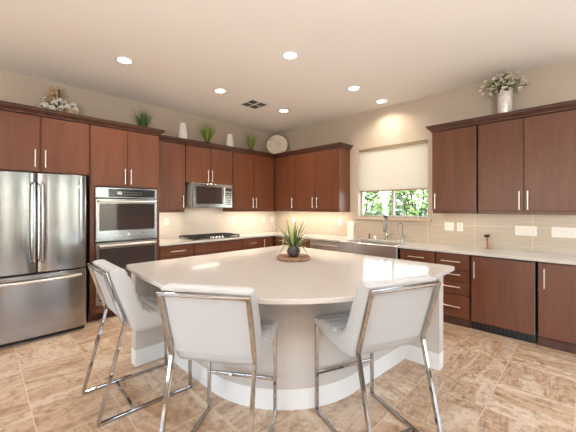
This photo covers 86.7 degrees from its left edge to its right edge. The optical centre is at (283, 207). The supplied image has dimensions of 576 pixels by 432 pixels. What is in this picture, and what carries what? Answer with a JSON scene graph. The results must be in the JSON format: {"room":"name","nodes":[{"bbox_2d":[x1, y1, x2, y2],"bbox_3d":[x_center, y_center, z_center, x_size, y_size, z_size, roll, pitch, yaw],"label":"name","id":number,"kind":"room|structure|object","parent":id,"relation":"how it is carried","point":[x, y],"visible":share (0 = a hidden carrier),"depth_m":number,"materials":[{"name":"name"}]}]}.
{"room":"kitchen","nodes":[
{"label":"kitchen","id":0,"kind":"room"},
{"bbox_2d":[0,70,274,239],"bbox_3d":[-3.064,-0.059,4.059,0.158,3.170,8.300,0,0,45],"label":"wall","id":1,"kind":"structure","parent":0,"point":[14,87],"depth_m":5.14,"materials":[{"name":"beige paint"}]},
{"bbox_2d":[0,110,88,175],"bbox_3d":[-2.938,-0.704,3.601,0.664,0.630,0.970,0,0,45],"label":"upper cabinet","id":2,"kind":"object","parent":1,"relation":"attached to","point":[28,143],"visible":0.99,"depth_m":3.42,"materials":[{"name":"brown wood"}]},
{"bbox_2d":[164,218,167,225],"bbox_3d":[-1.948,0.244,5.057,0.009,0.118,0.072,0,0,45],"label":"outlet","id":3,"kind":"object","parent":1,"relation":"attached to","point":[165,219],"visible":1,"depth_m":5.05,"materials":[{"name":"white plastic"}]},
{"bbox_2d":[159,141,184,212],"bbox_3d":[-1.892,-0.469,4.852,0.374,1.100,0.535,0,0,45],"label":"upper cabinet","id":4,"kind":"object","parent":1,"relation":"attached to","point":[171,155],"visible":0.71,"depth_m":4.78,"materials":[{"name":"brown wood"}]},
{"bbox_2d":[185,145,231,184],"bbox_3d":[-1.370,-0.712,5.375,0.374,0.615,0.915,0,0,45],"label":"upper cabinet","id":5,"kind":"object","parent":1,"relation":"attached to","point":[202,165],"visible":0.95,"depth_m":5.23,"materials":[{"name":"brown wood"}]},
{"bbox_2d":[185,183,231,207],"bbox_3d":[-1.335,-0.194,5.327,0.487,0.409,0.762,0,0,45],"label":"microwave","id":6,"kind":"object","parent":5,"relation":"attached to","point":[197,195],"visible":0.98,"depth_m":5.11,"materials":[{"name":"silver metal"}]},
{"bbox_2d":[223,152,273,211],"bbox_3d":[-0.668,-0.469,6.078,0.374,1.100,1.042,0,0,45],"label":"upper cabinet","id":7,"kind":"object","parent":1,"relation":"attached to","point":[252,175],"visible":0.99,"depth_m":5.91,"materials":[{"name":"brown wood"}]},
{"bbox_2d":[0,0,575,133],"bbox_3d":[-0.184,-1.704,1.181,8.300,0.120,8.300,0,0,45],"label":"ceiling","id":8,"kind":"structure","parent":0,"point":[181,51],"depth_m":3.16,"materials":[{"name":"white paint"}]},
{"bbox_2d":[115,56,132,64],"bbox_3d":[-1.778,-1.638,3.403,0.180,0.012,0.180,0,0,45],"label":"recessed light","id":9,"kind":"object","parent":8,"relation":"in","point":[124,60],"visible":1,"depth_m":3.40,"materials":[{"name":"white ceramic"}]},
{"bbox_2d":[214,88,226,93],"bbox_3d":[-0.895,-1.638,4.290,0.180,0.012,0.180,0,0,45],"label":"recessed light","id":10,"kind":"object","parent":8,"relation":"in","point":[217,90],"visible":1,"depth_m":4.27,"materials":[{"name":"white ceramic"}]},
{"bbox_2d":[239,99,268,109],"bbox_3d":[-0.476,-1.638,4.865,0.340,0.012,0.340,0,0,45],"label":"ceiling vent","id":11,"kind":"object","parent":8,"relation":"in","point":[254,104],"visible":1,"depth_m":4.85,"materials":[{"name":"white metal"}]},
{"bbox_2d":[279,109,288,112],"bbox_3d":[0.002,-1.638,5.180,0.180,0.012,0.180,0,0,45],"label":"recessed light","id":12,"kind":"object","parent":8,"relation":"in","point":[280,110],"visible":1,"depth_m":5.16,"materials":[{"name":"white ceramic"}]},
{"bbox_2d":[282,51,298,59],"bbox_3d":[0.070,-1.638,3.289,0.180,0.012,0.180,0,0,45],"label":"recessed light","id":13,"kind":"object","parent":8,"relation":"in","point":[289,55],"visible":1,"depth_m":3.29,"materials":[{"name":"white ceramic"}]},
{"bbox_2d":[347,86,360,90],"bbox_3d":[0.964,-1.638,4.199,0.180,0.012,0.180,0,0,45],"label":"recessed light","id":14,"kind":"object","parent":8,"relation":"in","point":[351,88],"visible":1,"depth_m":4.20,"materials":[{"name":"white ceramic"}]},
{"bbox_2d":[376,99,386,103],"bbox_3d":[1.510,-1.638,4.716,0.180,0.012,0.180,0,0,45],"label":"recessed light","id":15,"kind":"object","parent":8,"relation":"in","point":[380,101],"visible":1,"depth_m":4.71,"materials":[{"name":"white ceramic"}]},
{"bbox_2d":[0,313,575,431],"bbox_3d":[-0.184,1.476,1.181,8.000,0.100,8.000,0,0,45],"label":"floor","id":16,"kind":"structure","parent":0,"point":[486,381],"depth_m":2.33,"materials":[{"name":"tile"}]},
{"bbox_2d":[0,171,85,347],"bbox_3d":[-2.867,0.528,3.487,0.884,1.795,0.900,0,0,45],"label":"refrigerator","id":17,"kind":"object","parent":16,"relation":"on","point":[43,216],"visible":1,"depth_m":3.26,"materials":[{"name":"silver metal"}]},
{"bbox_2d":[85,125,158,321],"bbox_3d":[-2.286,0.203,4.253,0.664,2.445,0.858,0,0,45],"label":"tall cabinet","id":18,"kind":"object","parent":16,"relation":"on","point":[118,158],"visible":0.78,"depth_m":3.93,"materials":[{"name":"brown wood"}]},
{"bbox_2d":[95,187,156,305],"bbox_3d":[-2.253,0.487,4.227,0.688,1.478,0.755,0,0,45],"label":"double oven","id":19,"kind":"object","parent":18,"relation":"in","point":[125,218],"visible":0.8,"depth_m":3.99,"materials":[{"name":"silver metal"}]},
{"bbox_2d":[0,100,352,158],"bbox_3d":[-1.155,-1.059,4.433,2.005,0.078,4.748,0,0,45],"label":"crown molding","id":20,"kind":"structure","parent":18,"relation":"on","point":[4,105],"depth_m":4.16,"materials":[{"name":"brown wood"}]},
{"bbox_2d":[36,86,78,113],"bbox_3d":[-2.792,-1.284,3.771,0.248,0.409,0.490,0,0,45],"label":"flower arrangement","id":21,"kind":"object","parent":20,"relation":"on","point":[58,105],"visible":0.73,"depth_m":3.72,"materials":[{"name":"white plant"}]},
{"bbox_2d":[132,106,152,126],"bbox_3d":[-2.114,-1.304,4.601,0.373,0.449,0.378,0,0,-11],"label":"grass plant","id":22,"kind":"object","parent":20,"relation":"on","point":[142,120],"visible":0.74,"depth_m":4.55,"materials":[{"name":"green plant"}]},
{"bbox_2d":[178,123,187,138],"bbox_3d":[-1.675,-1.238,5.066,0.131,0.315,0.164,0,0,45],"label":"vase","id":23,"kind":"object","parent":20,"relation":"on","point":[182,133],"visible":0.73,"depth_m":5.02,"materials":[{"name":"white ceramic"}]},
{"bbox_2d":[197,123,216,142],"bbox_3d":[-1.353,-1.316,5.415,0.413,0.472,0.420,0,0,45],"label":"grass plant","id":24,"kind":"object","parent":20,"relation":"on","point":[207,137],"visible":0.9,"depth_m":5.37,"materials":[{"name":"green plant"}]},
{"bbox_2d":[226,134,233,146],"bbox_3d":[-1.011,-1.225,5.730,0.131,0.290,0.164,0,0,45],"label":"vase","id":25,"kind":"object","parent":20,"relation":"on","point":[229,142],"visible":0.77,"depth_m":5.68,"materials":[{"name":"white ceramic"}]},
{"bbox_2d":[244,132,257,149],"bbox_3d":[-0.652,-1.301,6.100,0.358,0.442,0.390,0,0,45],"label":"grass plant","id":26,"kind":"object","parent":20,"relation":"on","point":[251,143],"visible":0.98,"depth_m":6.04,"materials":[{"name":"green plant"}]},
{"bbox_2d":[266,135,287,153],"bbox_3d":[-0.141,-1.330,6.487,0.475,0.462,0.135,0,0,-3],"label":"decorative platter","id":27,"kind":"object","parent":20,"relation":"on","point":[275,144],"visible":0.84,"depth_m":6.50,"materials":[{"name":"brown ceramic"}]},
{"bbox_2d":[82,259,191,427],"bbox_3d":[-1.128,0.916,2.370,0.666,1.015,0.500,0,0,-43],"label":"bar stool","id":28,"kind":"object","parent":16,"relation":"on","point":[142,313],"visible":0.77,"depth_m":2.16,"materials":[{"name":"grey leather"}]},
{"bbox_2d":[93,259,168,330],"bbox_3d":[-1.103,0.646,2.392,0.599,0.474,0.499,0,0,-43],"label":"cushion","id":29,"kind":"object","parent":28,"relation":"on","point":[142,313],"depth_m":2.13,"materials":[{"name":"grey leather"}]},
{"bbox_2d":[159,243,193,259],"bbox_3d":[-1.790,0.993,4.754,0.654,0.866,0.540,0,0,45],"label":"base cabinet","id":30,"kind":"object","parent":16,"relation":"on","point":[182,250],"visible":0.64,"depth_m":4.54,"materials":[{"name":"brown wood"}]},
{"bbox_2d":[159,231,575,264],"bbox_3d":[0.635,0.541,3.976,5.192,0.030,2.872,0,0,45],"label":"countertop","id":31,"kind":"structure","parent":30,"relation":"on","point":[560,258],"depth_m":3.99,"materials":[{"name":"white stone"}]},
{"bbox_2d":[179,233,239,240],"bbox_3d":[-1.275,0.501,5.282,0.510,0.048,0.900,0,0,45],"label":"gas cooktop","id":32,"kind":"object","parent":31,"relation":"in","point":[195,237],"visible":1,"depth_m":5.17,"materials":[{"name":"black metal"}]},
{"bbox_2d":[346,219,354,237],"bbox_3d":[1.165,0.368,5.305,0.150,0.314,0.150,0,0,45],"label":"paper towel holder","id":33,"kind":"object","parent":31,"relation":"on","point":[350,224],"visible":1,"depth_m":5.25,"materials":[{"name":"white paper"}]},
{"bbox_2d":[340,240,399,258],"bbox_3d":[1.399,0.672,4.670,0.934,0.277,0.522,0,0,45],"label":"sink","id":34,"kind":"object","parent":31,"relation":"in","point":[379,249],"visible":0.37,"depth_m":4.48,"materials":[{"name":"silver metal"}]},
{"bbox_2d":[383,215,392,239],"bbox_3d":[1.651,0.324,4.838,0.140,0.403,0.118,0,0,45],"label":"kitchen faucet","id":35,"kind":"object","parent":31,"relation":"on","point":[384,216],"visible":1,"depth_m":4.87,"materials":[{"name":"silver metal"}]},
{"bbox_2d":[484,234,490,248],"bbox_3d":[2.597,0.437,3.888,0.070,0.178,0.060,0,0,45],"label":"stand","id":36,"kind":"object","parent":31,"relation":"on","point":[485,235],"visible":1,"depth_m":3.88,"materials":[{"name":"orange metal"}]},
{"bbox_2d":[156,283,276,431],"bbox_3d":[-0.351,0.916,1.799,0.500,1.015,0.666,0,0,11],"label":"bar stool","id":37,"kind":"object","parent":16,"relation":"on","point":[208,323],"visible":1,"depth_m":1.59,"materials":[{"name":"white leather"}]},
{"bbox_2d":[160,283,276,365],"bbox_3d":[-0.344,0.646,1.832,0.499,0.474,0.599,0,0,11],"label":"cushion","id":38,"kind":"object","parent":37,"relation":"on","point":[208,330],"depth_m":1.59,"materials":[{"name":"grey leather"}]},
{"bbox_2d":[193,239,241,255],"bbox_3d":[-1.268,0.993,5.277,0.653,0.866,0.922,0,0,45],"label":"base cabinet","id":39,"kind":"object","parent":16,"relation":"on","point":[204,248],"visible":0.28,"depth_m":5.04,"materials":[{"name":"brown wood"}]},
{"bbox_2d":[241,237,261,249],"bbox_3d":[-0.777,0.993,5.768,0.654,0.866,0.452,0,0,45],"label":"base cabinet","id":40,"kind":"object","parent":16,"relation":"on","point":[248,243],"visible":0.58,"depth_m":5.55,"materials":[{"name":"brown wood"}]},
{"bbox_2d":[261,236,272,247],"bbox_3d":[-0.510,0.993,6.036,0.654,0.866,0.288,0,0,45],"label":"base cabinet","id":41,"kind":"object","parent":16,"relation":"on","point":[266,241],"visible":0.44,"depth_m":5.83,"materials":[{"name":"brown wood"}]},
{"bbox_2d":[126,245,454,409],"bbox_3d":[0.018,0.976,2.735,2.180,0.900,2.136,0,0,45],"label":"kitchen island","id":42,"kind":"object","parent":16,"relation":"on","point":[290,294],"visible":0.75,"depth_m":2.31,"materials":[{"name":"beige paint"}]},
{"bbox_2d":[126,245,454,304],"bbox_3d":[0.018,0.542,2.735,2.180,0.032,2.136,0,0,45],"label":"island countertop","id":43,"kind":"structure","parent":42,"relation":"on","point":[328,276],"depth_m":2.46,"materials":[{"name":"white stone"}]},
{"bbox_2d":[277,253,309,261],"bbox_3d":[0.098,0.507,3.084,0.336,0.036,0.336,0,0,45],"label":"wood tray","id":44,"kind":"object","parent":43,"relation":"on","point":[287,258],"visible":0.84,"depth_m":2.98,"materials":[{"name":"brown wood"}]},
{"bbox_2d":[272,215,318,257],"bbox_3d":[0.159,0.272,3.098,0.606,0.454,0.533,0,0,-24],"label":"potted plant","id":45,"kind":"object","parent":44,"relation":"on","point":[293,250],"visible":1,"depth_m":3.04,"materials":[{"name":"green plant"}]},
{"bbox_2d":[273,236,309,247],"bbox_3d":[0.121,0.993,6.052,1.519,0.866,0.653,0,0,45],"label":"base cabinet","id":46,"kind":"object","parent":16,"relation":"on","point":[276,239],"visible":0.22,"depth_m":5.79,"materials":[{"name":"brown wood"}]},
{"bbox_2d":[310,240,359,251],"bbox_3d":[0.875,0.995,5.272,0.625,0.862,0.656,0,0,45],"label":"dishwasher","id":47,"kind":"object","parent":16,"relation":"on","point":[322,245],"visible":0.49,"depth_m":5.06,"materials":[{"name":"silver metal"}]},
{"bbox_2d":[314,275,442,431],"bbox_3d":[0.568,0.916,1.942,0.500,1.015,0.666,0,0,-23],"label":"bar stool","id":48,"kind":"object","parent":16,"relation":"on","point":[384,314],"visible":1,"depth_m":1.76,"materials":[{"name":"white leather"}]},
{"bbox_2d":[314,275,435,356],"bbox_3d":[0.555,0.646,1.973,0.499,0.474,0.599,0,0,-23],"label":"cushion","id":49,"kind":"object","parent":48,"relation":"on","point":[392,319],"depth_m":1.75,"materials":[{"name":"grey leather"}]},
{"bbox_2d":[400,248,435,263],"bbox_3d":[1.954,0.993,4.222,0.455,0.866,0.653,0,0,45],"label":"base cabinet","id":50,"kind":"object","parent":16,"relation":"on","point":[405,254],"visible":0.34,"depth_m":4.00,"materials":[{"name":"brown wood"}]},
{"bbox_2d":[436,252,470,327],"bbox_3d":[2.255,0.993,3.920,0.380,0.866,0.653,0,0,45],"label":"base cabinet","id":51,"kind":"object","parent":16,"relation":"on","point":[457,283],"visible":0.66,"depth_m":3.67,"materials":[{"name":"brown wood"}]},
{"bbox_2d":[471,255,537,343],"bbox_3d":[2.594,0.995,3.563,0.585,0.862,0.644,0,0,45],"label":"refrigerator","id":52,"kind":"object","parent":16,"relation":"on","point":[504,291],"visible":1,"depth_m":3.33,"materials":[{"name":"brown wood"}]},
{"bbox_2d":[538,262,575,353],"bbox_3d":[3.038,0.993,3.139,0.604,0.866,0.653,0,0,45],"label":"base cabinet","id":53,"kind":"object","parent":16,"relation":"on","point":[556,281],"visible":0.99,"depth_m":3.04,"materials":[{"name":"brown wood"}]},
{"bbox_2d":[275,60,575,254],"bbox_3d":[2.693,-0.059,4.062,8.000,3.170,0.158,0,0,45],"label":"wall","id":54,"kind":"structure","parent":0,"point":[405,122],"depth_m":4.47,"materials":[{"name":"beige paint"}]},
{"bbox_2d":[274,155,295,210],"bbox_3d":[0.002,-0.469,6.371,0.898,1.100,0.374,0,0,45],"label":"upper cabinet","id":55,"kind":"object","parent":54,"relation":"attached to","point":[284,167],"visible":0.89,"depth_m":6.15,"materials":[{"name":"brown wood"}]},
{"bbox_2d":[295,148,349,211],"bbox_3d":[0.691,-0.469,5.683,1.022,1.100,0.374,0,0,45],"label":"upper cabinet","id":56,"kind":"object","parent":54,"relation":"attached to","point":[322,178],"visible":1,"depth_m":5.45,"materials":[{"name":"brown wood"}]},
{"bbox_2d":[354,217,431,221],"bbox_3d":[1.734,0.191,4.948,1.290,0.045,0.130,0,0,45],"label":"window sill","id":57,"kind":"structure","parent":54,"relation":"attached to","point":[357,218],"depth_m":4.82,"materials":[{"name":"beige stone"}]},
{"bbox_2d":[361,191,427,217],"bbox_3d":[1.798,-0.418,5.011,1.170,1.172,0.050,0,0,45],"label":"window","id":58,"kind":"structure","parent":54,"relation":"in","point":[392,215],"depth_m":5.01,"materials":[{"name":"beige plastic"}]},
{"bbox_2d":[359,140,427,214],"bbox_3d":[1.746,-0.438,4.960,1.154,1.128,0.076,0,0,45],"label":"roller shade","id":59,"kind":"object","parent":58,"relation":"attached to","point":[399,167],"visible":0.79,"depth_m":4.91,"materials":[{"name":"beige fabric"}]},
{"bbox_2d":[445,222,453,230],"bbox_3d":[2.333,0.268,4.303,0.118,0.118,0.009,0,0,45],"label":"light switch","id":60,"kind":"object","parent":54,"relation":"attached to","point":[448,225],"visible":1,"depth_m":4.30,"materials":[{"name":"white plastic"}]},
{"bbox_2d":[432,125,477,213],"bbox_3d":[2.307,-0.469,4.068,0.522,1.100,0.374,0,0,45],"label":"upper cabinet","id":61,"kind":"object","parent":54,"relation":"attached to","point":[454,151],"visible":0.94,"depth_m":3.94,"materials":[{"name":"brown wood"}]},
{"bbox_2d":[425,100,575,132],"bbox_3d":[2.600,-1.059,3.757,1.512,0.078,0.396,0,0,45],"label":"crown molding","id":62,"kind":"structure","parent":61,"relation":"on","point":[567,105],"depth_m":3.54,"materials":[{"name":"brown wood"}]},
{"bbox_2d":[479,71,527,113],"bbox_3d":[2.627,-1.343,3.665,0.455,0.526,0.465,0,0,20],"label":"flower vase","id":63,"kind":"object","parent":62,"relation":"on","point":[504,89],"visible":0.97,"depth_m":3.59,"materials":[{"name":"white ceramic"}]},
{"bbox_2d":[457,223,462,230],"bbox_3d":[2.430,0.271,4.206,0.072,0.118,0.009,0,0,45],"label":"outlet","id":64,"kind":"object","parent":54,"relation":"attached to","point":[459,225],"visible":1,"depth_m":4.20,"materials":[{"name":"white plastic"}]},
{"bbox_2d":[515,226,536,235],"bbox_3d":[2.937,0.286,3.700,0.201,0.116,0.009,0,0,45],"label":"light switch","id":65,"kind":"object","parent":54,"relation":"attached to","point":[519,230],"visible":1,"depth_m":3.69,"materials":[{"name":"white plastic"}]},
{"bbox_2d":[478,109,575,214],"bbox_3d":[2.822,-0.469,3.554,0.902,1.100,0.374,0,0,45],"label":"upper cabinet","id":66,"kind":"object","parent":54,"relation":"attached to","point":[527,165],"visible":1,"depth_m":3.42,"materials":[{"name":"brown wood"}]},
{"bbox_2d":[551,227,575,237],"bbox_3d":[3.174,0.286,3.463,0.201,0.118,0.009,0,0,45],"label":"light switch","id":67,"kind":"object","parent":54,"relation":"attached to","point":[562,232],"visible":1,"depth_m":3.46,"materials":[{"name":"white plastic"}]},
{"label":"outside","id":68,"kind":"structure","parent":0,"visible":0},
{"bbox_3d":[5.875,1.726,10.784,15.000,0.100,13.850,0,0,45],"label":"garden","id":69,"kind":"object","parent":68,"visible":0},
{"bbox_2d":[364,192,385,214],"bbox_3d":[2.122,0.325,8.351,1.331,2.713,1.317,0,0,45],"label":"shrub","id":70,"kind":"object","parent":69,"relation":"on","point":[377,204],"visible":0.07,"depth_m":7.98,"materials":[{"name":"green plant"}]},
{"bbox_2d":[364,204,427,215],"bbox_3d":[5.327,0.776,10.235,15.000,1.800,0.200,0,0,45],"label":"wall","id":71,"kind":"structure","parent":69,"relation":"on","point":[385,206],"depth_m":11.53,"materials":[{"name":"grey paint"}]},
{"bbox_2d":[386,190,427,215],"bbox_3d":[3.276,0.235,7.470,1.490,2.892,1.472,0,0,45],"label":"shrub","id":72,"kind":"object","parent":69,"relation":"on","point":[405,207],"visible":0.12,"depth_m":7.12,"materials":[{"name":"green plant"}]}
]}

